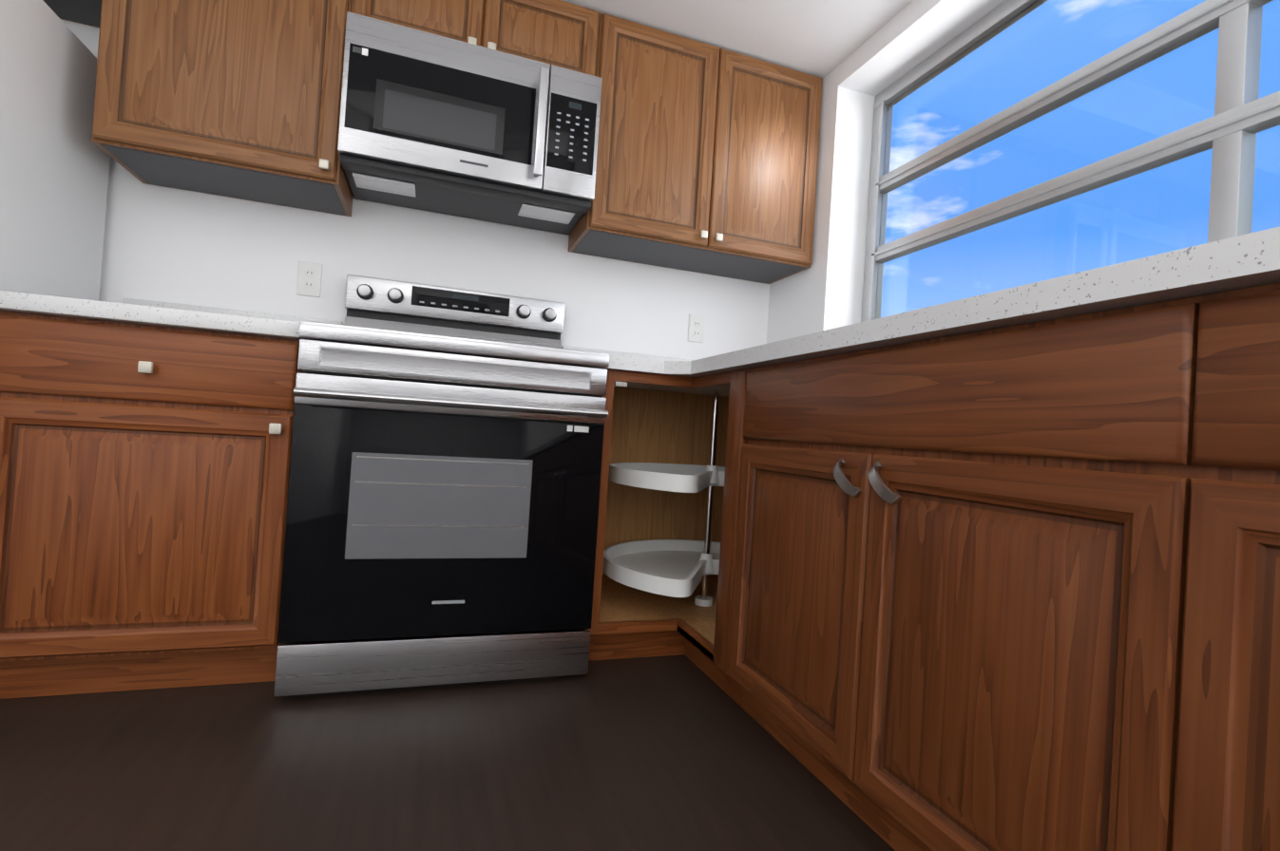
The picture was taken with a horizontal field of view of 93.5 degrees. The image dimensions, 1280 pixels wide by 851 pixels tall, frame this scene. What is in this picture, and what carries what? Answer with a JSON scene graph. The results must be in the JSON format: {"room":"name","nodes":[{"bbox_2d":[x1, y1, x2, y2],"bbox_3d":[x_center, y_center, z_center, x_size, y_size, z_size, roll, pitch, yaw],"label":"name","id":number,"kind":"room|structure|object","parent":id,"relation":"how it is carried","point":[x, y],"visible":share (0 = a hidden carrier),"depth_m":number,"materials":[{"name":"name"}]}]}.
{"room":"kitchen","nodes":[
{"label":"kitchen","id":0,"kind":"room"},
{"bbox_2d":[60,19,769,360],"bbox_3d":[-0.891,-0.632,2.242,3.451,2.600,0.200,4,-1,-19],"label":"wall","id":1,"kind":"structure","parent":0,"point":[171,245],"depth_m":2.13,"materials":[{"name":"white paint"}]},
{"bbox_2d":[42,0,101,27],"bbox_3d":[-1.830,-1.385,1.616,0.754,0.287,0.352,4,-1,-19],"label":"upper cabinet","id":2,"kind":"object","parent":1,"relation":"attached to","point":[85,11],"depth_m":1.78,"materials":[{"name":"brown wood"}]},
{"bbox_2d":[91,0,352,216],"bbox_3d":[-1.205,-1.113,1.834,0.598,0.744,0.352,4,-1,-19],"label":"upper cabinet","id":3,"kind":"object","parent":1,"relation":"attached to","point":[238,99],"visible":0.96,"depth_m":1.71,"materials":[{"name":"brown wood"}]},
{"bbox_2d":[296,261,322,297],"bbox_3d":[-1.127,-0.499,2.051,0.070,0.114,0.008,4,-1,-19],"label":"electrical outlet","id":4,"kind":"object","parent":1,"relation":"attached to","point":[309,280],"visible":1,"depth_m":2.05,"materials":[{"name":"white plastic"}]},
{"bbox_2d":[351,0,599,76],"bbox_3d":[-0.547,-1.302,2.059,0.762,0.277,0.352,4,-1,-19],"label":"upper cabinet","id":5,"kind":"object","parent":1,"relation":"attached to","point":[561,33],"visible":0.54,"depth_m":1.95,"materials":[{"name":"brown wood"}]},
{"bbox_2d":[337,11,602,235],"bbox_3d":[-0.552,-0.952,2.009,0.757,0.422,0.449,4,-1,-19],"label":"microwave","id":6,"kind":"object","parent":5,"relation":"attached to","point":[429,122],"visible":1,"depth_m":1.85,"materials":[{"name":"grey metal"}]},
{"bbox_2d":[567,13,822,284],"bbox_3d":[0.224,-1.016,2.328,0.899,0.744,0.352,4,-1,-19],"label":"upper cabinet","id":7,"kind":"object","parent":1,"relation":"attached to","point":[707,158],"visible":1,"depth_m":2.18,"materials":[{"name":"brown wood"}]},
{"bbox_2d":[687,314,705,343],"bbox_3d":[0.236,-0.406,2.522,0.070,0.114,0.008,4,-1,-19],"label":"electrical outlet","id":8,"kind":"object","parent":1,"relation":"attached to","point":[696,331],"visible":1,"depth_m":2.52,"materials":[{"name":"white plastic"}]},
{"bbox_2d":[0,654,895,850],"bbox_3d":[-0.221,0.735,0.031,3.451,0.100,4.840,4,-1,-19],"label":"floor","id":9,"kind":"structure","parent":0,"point":[680,753],"depth_m":1.19,"materials":[{"name":"brown wood"}]},
{"bbox_2d":[0,0,110,300],"bbox_3d":[-1.851,-0.251,1.357,0.687,1.694,0.754,4,-1,-19],"label":"wall","id":10,"kind":"structure","parent":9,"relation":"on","point":[54,164],"depth_m":1.55,"materials":[{"name":"white paint"}]},
{"bbox_2d":[0,310,302,699],"bbox_3d":[-1.246,0.202,1.666,0.602,0.874,0.666,4,-1,-19],"label":"base cabinet","id":11,"kind":"object","parent":9,"relation":"on","point":[144,472],"visible":0.98,"depth_m":1.39,"materials":[{"name":"brown wood"}]},
{"bbox_2d":[0,289,343,340],"bbox_3d":[-1.217,-0.305,1.672,0.616,0.140,0.664,4,-1,-19],"label":"countertop","id":12,"kind":"structure","parent":11,"relation":"on","point":[131,311],"depth_m":1.38,"materials":[{"name":"white stone"}]},
{"bbox_2d":[274,274,609,697],"bbox_3d":[-0.565,0.100,1.831,0.765,1.170,0.743,4,-1,-19],"label":"range","id":13,"kind":"object","parent":9,"relation":"on","point":[442,517],"visible":1,"depth_m":1.54,"materials":[{"name":"grey"}]},
{"bbox_2d":[588,369,742,706],"bbox_3d":[0.234,0.301,2.042,0.900,0.874,0.922,4,-1,-19],"label":"base cabinet","id":14,"kind":"object","parent":9,"relation":"on","point":[647,426],"visible":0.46,"depth_m":2.39,"materials":[{"name":"brown wood"}]},
{"bbox_2d":[561,345,687,388],"bbox_3d":[-0.081,-0.228,2.034,0.233,0.140,0.724,4,-1,-19],"label":"countertop","id":15,"kind":"structure","parent":14,"relation":"on","point":[618,360],"depth_m":1.76,"materials":[{"name":"white stone"}]},
{"bbox_2d":[602,390,725,607],"bbox_3d":[0.227,0.244,2.090,0.704,0.731,0.625,4,-1,-19],"label":"lazy susan","id":16,"kind":"object","parent":14,"relation":"in","point":[678,568],"visible":0.62,"depth_m":2.04,"materials":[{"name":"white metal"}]},
{"bbox_2d":[712,301,1168,850],"bbox_3d":[0.670,0.317,1.176,0.640,0.874,0.998,4,-1,-19],"label":"base cabinet","id":17,"kind":"object","parent":9,"relation":"on","point":[1017,587],"depth_m":0.85,"materials":[{"name":"brown wood"}]},
{"bbox_2d":[1138,283,1279,850],"bbox_3d":[0.906,0.324,0.490,0.640,0.874,0.454,4,-1,-19],"label":"base cabinet","id":18,"kind":"object","parent":9,"relation":"on","point":[1211,748],"depth_m":0.57,"materials":[{"name":"brown wood"}]},
{"bbox_2d":[630,227,1279,397],"bbox_3d":[0.658,-0.096,1.251,0.667,0.330,2.687,4,-1,-19],"label":"countertop","id":19,"kind":"structure","parent":18,"relation":"on","point":[1247,260],"depth_m":0.73,"materials":[{"name":"white stone"}]},
{"bbox_2d":[561,0,869,78],"bbox_3d":[-0.715,-1.552,1.887,3.035,0.190,0.571,4,-1,-19],"label":"ceiling","id":20,"kind":"structure","parent":0,"point":[762,31],"depth_m":2.10,"materials":[{"name":"white paint"}]},
{"bbox_2d":[755,0,913,38],"bbox_3d":[1.193,-1.453,0.197,0.523,0.190,3.869,4,-1,-19],"label":"ceiling","id":21,"kind":"structure","parent":0,"point":[868,18],"depth_m":1.99,"materials":[{"name":"white paint"}]},
{"bbox_2d":[766,0,1006,343],"bbox_3d":[1.390,-0.508,0.575,0.216,2.600,4.440,4,-1,-19],"label":"wall","id":22,"kind":"structure","parent":0,"point":[824,292],"depth_m":2.28,"materials":[{"name":"white paint"}]},
{"bbox_2d":[860,0,1279,322],"bbox_3d":[1.079,-0.773,1.573,0.185,0.981,1.529,4,-1,-19],"label":"window","id":23,"kind":"structure","parent":22,"relation":"attached to","point":[1236,123],"depth_m":1.53,"materials":[{"name":"clear glass"}]}
]}

